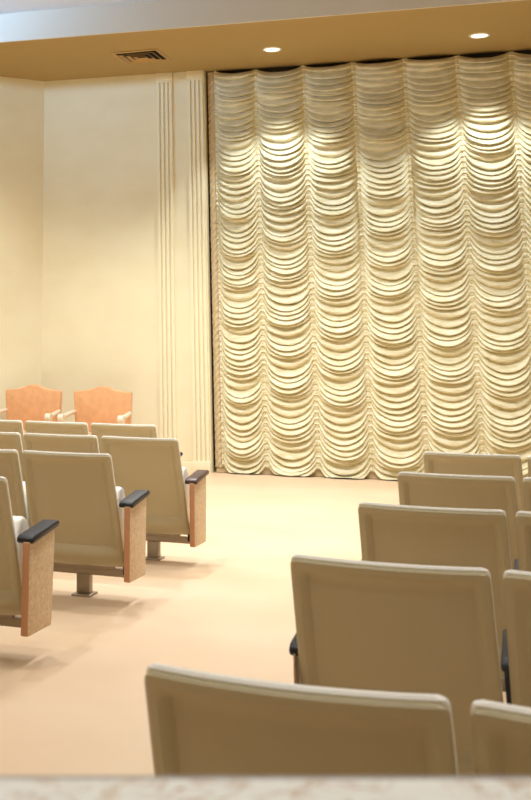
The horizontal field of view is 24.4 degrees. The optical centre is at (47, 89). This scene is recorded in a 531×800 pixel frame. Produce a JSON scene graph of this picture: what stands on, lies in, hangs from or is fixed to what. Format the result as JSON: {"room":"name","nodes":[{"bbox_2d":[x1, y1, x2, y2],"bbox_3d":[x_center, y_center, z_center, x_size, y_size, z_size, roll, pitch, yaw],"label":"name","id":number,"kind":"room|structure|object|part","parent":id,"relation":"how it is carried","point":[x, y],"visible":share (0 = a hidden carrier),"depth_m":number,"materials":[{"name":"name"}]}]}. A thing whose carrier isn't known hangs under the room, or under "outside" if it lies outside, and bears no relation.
{"room":"auditorium","nodes":[
{"label":"auditorium","id":0,"kind":"room"},
{"bbox_2d":[0,77,43,419],"bbox_3d":[-1.816,1.933,14.878,3.784,5.420,0.120,6,-13,-24],"label":"wall","id":1,"kind":"structure","parent":0,"point":[21,100],"depth_m":15.50,"materials":[{"name":"paint"}]},
{"bbox_2d":[0,0,150,13],"bbox_3d":[1.079,-2.622,6.391,17.600,0.100,17.700,-5,-13,22],"label":"ceiling","id":2,"kind":"structure","parent":0,"point":[6,6],"depth_m":13.69,"materials":[{"name":"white paint"}]},
{"bbox_2d":[41,70,213,472],"bbox_3d":[0.990,2.072,15.280,2.190,5.374,0.140,-4,-13,19],"label":"wall","id":3,"kind":"structure","parent":0,"point":[100,284],"depth_m":15.28,"materials":[{"name":"paint"}]},
{"bbox_2d":[155,72,176,438],"bbox_3d":[1.495,2.213,14.967,0.224,4.973,0.042,-4,-13,19],"label":"pilaster","id":4,"kind":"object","parent":3,"relation":"attached to","point":[166,274],"depth_m":14.98,"materials":[{"name":"beige paint"}]},
{"bbox_2d":[181,462,192,471],"bbox_3d":[0.945,4.623,14.641,2.165,0.115,0.022,-4,-13,19],"label":"baseboard","id":5,"kind":"structure","parent":3,"relation":"attached to","point":[188,465],"depth_m":14.37,"materials":[{"name":"beige"}]},
{"bbox_2d":[186,70,210,472],"bbox_3d":[1.880,2.188,14.833,0.221,4.973,0.042,-4,-13,19],"label":"pilaster","id":6,"kind":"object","parent":3,"relation":"attached to","point":[198,277],"depth_m":14.81,"materials":[{"name":"beige paint"}]},
{"bbox_2d":[207,86,214,465],"bbox_3d":[5.209,1.991,14.726,7.260,5.374,0.101,-4,-13,19],"label":"wall","id":7,"kind":"structure","parent":0,"point":[207,86],"depth_m":15.66,"materials":[{"name":"brown"}]},
{"bbox_2d":[0,466,506,775],"bbox_3d":[1.503,2.924,6.359,17.600,0.100,20.200,-5,-13,22],"label":"floor","id":8,"kind":"structure","parent":0,"point":[73,702],"depth_m":6.29,"materials":[{"name":"beige carpet"}]},
{"bbox_2d":[0,432,24,480],"bbox_3d":[-0.385,2.952,8.772,0.603,0.843,0.502,-5,-13,22],"label":"seat","id":9,"kind":"object","parent":8,"relation":"on","point":[8,440],"visible":0.24,"depth_m":8.60,"materials":[{"name":"beige"}]},
{"bbox_2d":[0,420,24,450],"bbox_3d":[-0.405,3.274,10.244,0.603,0.843,0.502,-5,-13,22],"label":"seat","id":10,"kind":"object","parent":8,"relation":"on","point":[5,425],"visible":0.13,"depth_m":10.07,"materials":[{"name":"beige"}]},
{"bbox_2d":[0,449,29,527],"bbox_3d":[-0.366,2.629,7.300,0.603,0.843,0.502,-5,-13,22],"label":"seat","id":11,"kind":"object","parent":8,"relation":"on","point":[10,468],"visible":0.34,"depth_m":7.14,"materials":[{"name":"beige plastic"}]},
{"bbox_2d":[23,481,29,527],"bbox_3d":[-0.330,2.657,7.403,0.510,0.429,0.168,-5,-13,22],"label":"seat cushion","id":12,"kind":"object","parent":11,"relation":"on","point":[24,486],"depth_m":7.27,"materials":[{"name":"white fabric"}]},
{"bbox_2d":[0,476,58,636],"bbox_3d":[-0.347,2.293,5.765,0.674,0.843,0.502,-5,-13,22],"label":"seat","id":13,"kind":"object","parent":8,"relation":"on","point":[26,554],"visible":1,"depth_m":5.64,"materials":[{"name":"beige plastic"}]},
{"bbox_3d":[-0.418,2.194,5.722,0.577,0.647,0.331,-5,-13,22],"label":"backrest","id":14,"kind":"part","parent":13,"relation":"part of","materials":[{"name":"beige plastic"}]},
{"bbox_2d":[13,516,28,575],"bbox_3d":[-0.344,2.323,5.881,0.510,0.429,0.168,-5,-13,22],"label":"seat cushion","id":15,"kind":"object","parent":13,"relation":"on","point":[20,523],"depth_m":5.76,"materials":[{"name":"white fabric"}]},
{"bbox_3d":[-0.044,2.143,5.761,0.088,0.070,0.339,-5,-13,22],"label":"armrest","id":16,"kind":"part","parent":13,"relation":"part of","materials":[{"name":"black plastic"}]},
{"bbox_3d":[-0.044,2.352,5.692,0.036,0.442,0.330,-5,-13,22],"label":"panel","id":17,"kind":"part","parent":13,"relation":"part of","materials":[{"name":"laminate"}]},
{"bbox_2d":[0,384,62,433],"bbox_3d":[-0.261,4.082,14.306,0.794,1.011,0.636,-4,-13,19],"label":"armchair","id":18,"kind":"object","parent":8,"relation":"on","point":[34,402],"visible":0.56,"depth_m":14.55,"materials":[{"name":"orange fabric"}]},
{"bbox_3d":[-0.597,3.934,14.464,0.061,0.087,0.424,-4,-13,21],"label":"arm","id":19,"kind":"part","parent":18,"relation":"part of","materials":[{"name":"beige paint"}]},
{"bbox_3d":[0.081,3.889,14.228,0.061,0.087,0.424,-3,-13,18],"label":"arm","id":20,"kind":"part","parent":18,"relation":"part of","materials":[{"name":"beige paint"}]},
{"bbox_2d":[25,420,88,434],"bbox_3d":[0.142,3.231,10.023,0.603,0.843,0.502,-5,-13,22],"label":"seat","id":21,"kind":"object","parent":8,"relation":"on","point":[43,427],"visible":0.19,"depth_m":9.89,"materials":[{"name":"beige"}]},
{"bbox_2d":[24,433,99,452],"bbox_3d":[0.162,2.908,8.550,0.603,0.843,0.502,-5,-13,22],"label":"seat","id":22,"kind":"object","parent":8,"relation":"on","point":[32,441],"visible":0.23,"depth_m":8.43,"materials":[{"name":"beige"}]},
{"bbox_2d":[22,450,149,596],"bbox_3d":[0.214,2.583,7.065,0.674,0.843,0.502,-5,-13,22],"label":"seat","id":23,"kind":"object","parent":8,"relation":"on","point":[100,529],"visible":0.84,"depth_m":6.99,"materials":[{"name":"beige"}]},
{"bbox_3d":[0.143,2.484,7.023,0.577,0.647,0.331,-5,-13,22],"label":"backrest","id":24,"kind":"part","parent":23,"relation":"part of","materials":[{"name":"beige plastic"}]},
{"bbox_3d":[0.221,3.019,7.111,0.120,0.012,0.140,-5,-13,22],"label":"foot plate","id":25,"kind":"part","parent":23,"relation":"part of","materials":[{"name":"grey metal"}]},
{"bbox_2d":[116,487,124,543],"bbox_3d":[0.218,2.614,7.182,0.510,0.429,0.168,-5,-13,22],"label":"seat cushion","id":26,"kind":"object","parent":23,"relation":"on","point":[120,491],"depth_m":7.07,"materials":[{"name":"white fabric"}]},
{"bbox_3d":[0.518,2.433,7.061,0.088,0.070,0.339,-5,-13,22],"label":"armrest","id":27,"kind":"part","parent":23,"relation":"part of","materials":[{"name":"black plastic"}]},
{"bbox_3d":[0.517,2.643,6.992,0.036,0.442,0.330,-5,-13,22],"label":"panel","id":28,"kind":"part","parent":23,"relation":"part of","materials":[{"name":"laminate"}]},
{"bbox_2d":[57,386,132,434],"bbox_3d":[0.579,4.027,14.014,0.794,1.011,0.636,-4,-13,19],"label":"armchair","id":29,"kind":"object","parent":8,"relation":"on","point":[99,404],"visible":0.52,"depth_m":14.26,"materials":[{"name":"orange fabric"}]},
{"bbox_3d":[0.242,3.878,14.172,0.061,0.087,0.424,-4,-13,21],"label":"arm","id":30,"kind":"part","parent":29,"relation":"part of","materials":[{"name":"beige paint"}]},
{"bbox_3d":[0.920,3.833,13.937,0.061,0.087,0.424,-3,-13,18],"label":"arm","id":31,"kind":"part","parent":29,"relation":"part of","materials":[{"name":"beige paint"}]},
{"bbox_2d":[91,423,182,455],"bbox_3d":[0.723,3.185,9.788,0.674,0.843,0.502,-5,-13,22],"label":"seat","id":32,"kind":"object","parent":8,"relation":"on","point":[99,430],"visible":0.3,"depth_m":9.68,"materials":[{"name":"beige"}]},
{"bbox_3d":[0.651,3.086,9.746,0.577,0.647,0.331,-5,-13,22],"label":"backrest","id":33,"kind":"part","parent":32,"relation":"part of","materials":[{"name":"beige plastic"}]},
{"bbox_2d":[101,436,208,560],"bbox_3d":[0.742,2.863,8.316,0.674,0.843,0.502,-5,-13,22],"label":"seat","id":34,"kind":"object","parent":8,"relation":"on","point":[176,501],"visible":0.79,"depth_m":8.22,"materials":[{"name":"beige plastic"}]},
{"bbox_3d":[0.671,2.764,8.274,0.577,0.647,0.331,-5,-13,22],"label":"backrest","id":35,"kind":"part","parent":34,"relation":"part of","materials":[{"name":"beige plastic"}]},
{"bbox_3d":[0.749,3.298,8.362,0.120,0.012,0.140,-5,-13,22],"label":"foot plate","id":36,"kind":"part","parent":34,"relation":"part of","materials":[{"name":"grey metal"}]},
{"bbox_2d":[182,467,189,522],"bbox_3d":[0.745,2.893,8.432,0.510,0.429,0.168,-5,-13,22],"label":"seat cushion","id":37,"kind":"object","parent":34,"relation":"on","point":[185,473],"depth_m":8.34,"materials":[{"name":"white fabric"}]},
{"bbox_3d":[1.046,2.713,8.312,0.088,0.070,0.339,-5,-13,22],"label":"armrest","id":38,"kind":"part","parent":34,"relation":"part of","materials":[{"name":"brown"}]},
{"bbox_3d":[1.045,2.922,8.243,0.036,0.442,0.330,-5,-13,22],"label":"panel","id":39,"kind":"part","parent":34,"relation":"part of","materials":[{"name":"laminate"}]},
{"bbox_2d":[144,663,457,775],"bbox_3d":[0.504,1.536,2.271,0.609,0.843,0.502,-5,-13,22],"label":"seat","id":40,"kind":"object","parent":8,"relation":"on","point":[201,723],"visible":0.84,"depth_m":2.15,"materials":[{"name":"beige plastic"}]},
{"bbox_2d":[289,554,503,775],"bbox_3d":[1.040,1.814,3.519,0.609,0.843,0.502,-5,-13,22],"label":"seat","id":41,"kind":"object","parent":8,"relation":"on","point":[361,625],"visible":0.5,"depth_m":3.41,"materials":[{"name":"beige"}]},
{"bbox_3d":[0.816,1.706,3.728,0.055,0.070,0.339,-5,-13,22],"label":"armrest","id":42,"kind":"part","parent":41,"relation":"part of","materials":[{"name":"black plastic"}]},
{"bbox_3d":[0.797,1.917,3.667,0.005,0.442,0.330,-5,-13,22],"label":"panel","id":43,"kind":"part","parent":41,"relation":"part of","materials":[{"name":"laminate"}]},
{"bbox_2d":[358,502,511,691],"bbox_3d":[1.567,2.094,4.770,0.609,0.843,0.502,-5,-13,22],"label":"seat","id":44,"kind":"object","parent":8,"relation":"on","point":[389,533],"visible":0.35,"depth_m":4.65,"materials":[{"name":"beige"}]},
{"bbox_2d":[398,471,517,569],"bbox_3d":[2.095,2.373,6.021,0.609,0.843,0.502,-5,-13,22],"label":"seat","id":45,"kind":"object","parent":8,"relation":"on","point":[415,488],"visible":0.29,"depth_m":5.89,"materials":[{"name":"beige"}]},
{"bbox_2d":[424,451,524,510],"bbox_3d":[2.623,2.652,7.271,0.609,0.843,0.502,-5,-13,22],"label":"seat","id":46,"kind":"object","parent":8,"relation":"on","point":[434,462],"visible":0.27,"depth_m":7.14,"materials":[{"name":"beige"}]},
{"bbox_2d":[471,699,530,775],"bbox_3d":[1.055,1.492,2.049,0.603,0.843,0.502,-5,-13,22],"label":"seat","id":47,"kind":"object","parent":8,"relation":"on","point":[501,732],"visible":0.71,"depth_m":2.04,"materials":[{"name":"beige plastic"}]},
{"bbox_2d":[501,570,530,707],"bbox_3d":[1.590,1.771,3.297,0.603,0.843,0.502,-5,-13,22],"label":"seat","id":48,"kind":"object","parent":8,"relation":"on","point":[516,638],"visible":0.72,"depth_m":3.31,"materials":[{"name":"beige"}]},
{"bbox_3d":[1.373,1.670,3.537,0.036,0.069,0.274,-5,-13,22],"label":"armrest","id":49,"kind":"part","parent":48,"relation":"part of","materials":[{"name":"black plastic"}]},
{"bbox_2d":[514,511,530,571],"bbox_3d":[2.118,2.050,4.547,0.603,0.843,0.502,-5,-13,22],"label":"seat","id":50,"kind":"object","parent":8,"relation":"on","point":[523,518],"visible":0.37,"depth_m":4.55,"materials":[{"name":"beige"}]},
{"bbox_3d":[1.900,1.949,4.788,0.036,0.069,0.274,-5,-13,22],"label":"armrest","id":51,"kind":"part","parent":50,"relation":"part of","materials":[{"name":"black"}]},
{"bbox_2d":[523,477,530,510],"bbox_3d":[2.645,2.329,5.798,0.603,0.843,0.502,-5,-13,22],"label":"seat","id":52,"kind":"object","parent":8,"relation":"on","point":[527,480],"visible":0.32,"depth_m":5.80,"materials":[{"name":"beige"}]},
{"bbox_2d":[527,455,530,476],"bbox_3d":[3.173,2.609,7.049,0.603,0.843,0.502,-5,-13,22],"label":"seat","id":53,"kind":"object","parent":8,"relation":"on","point":[528,457],"visible":0.39,"depth_m":7.05,"materials":[{"name":"beige"}]},
{"bbox_2d":[0,776,530,799],"bbox_3d":[0.161,1.051,0.673,2.000,1.100,0.340,1,-12,-1],"label":"stone ledge","id":54,"kind":"object","parent":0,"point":[11,787],"visible":1,"depth_m":0.92,"materials":[{"name":"grey stone"}]},
{"bbox_2d":[0,0,530,85],"bbox_3d":[4.249,-0.545,14.064,18.000,0.080,3.198,-4,-13,19],"label":"ceiling","id":55,"kind":"structure","parent":0,"point":[438,31],"depth_m":13.99,"materials":[{"name":"brown paint"}]},
{"bbox_2d":[111,49,170,63],"bbox_3d":[1.153,-0.394,14.633,0.590,0.029,0.590,-5,-13,22],"label":"ceiling vent","id":56,"kind":"object","parent":55,"relation":"in","point":[148,55],"visible":1,"depth_m":14.59,"materials":[{"name":"beige metal"}]},
{"bbox_2d":[0,0,522,42],"bbox_3d":[3.712,-1.016,12.610,18.000,0.366,0.037,-4,-13,19],"label":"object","id":57,"kind":"structure","parent":55,"relation":"attached to","point":[151,15],"depth_m":13.38,"materials":[{"name":"beige paint"}]},
{"bbox_2d":[262,47,281,51],"bbox_3d":[2.689,-0.475,14.232,0.230,0.013,0.230,-5,-13,22],"label":"recessed light","id":58,"kind":"object","parent":55,"relation":"in","point":[267,49],"visible":1,"depth_m":14.21,"materials":[{"name":"white glass"}]},
{"bbox_2d":[207,50,530,479],"bbox_3d":[4.933,1.996,13.832,6.152,4.969,0.248,-4,-13,19],"label":"curtain","id":59,"kind":"object","parent":55,"relation":"hanging from","point":[370,225],"visible":0.99,"depth_m":14.17,"materials":[{"name":"beige fabric"}]},
{"bbox_3d":[4.989,-0.382,14.443,6.148,0.058,0.060,-4,-13,19],"label":"head rail","id":60,"kind":"part","parent":59,"relation":"part of","materials":[{"name":"black"}]},
{"bbox_2d":[469,33,489,38],"bbox_3d":[4.915,-0.609,13.521,0.230,0.013,0.230,-5,-13,22],"label":"recessed light","id":61,"kind":"object","parent":55,"relation":"in","point":[475,35],"visible":1,"depth_m":13.50,"materials":[{"name":"white glass"}]}
]}

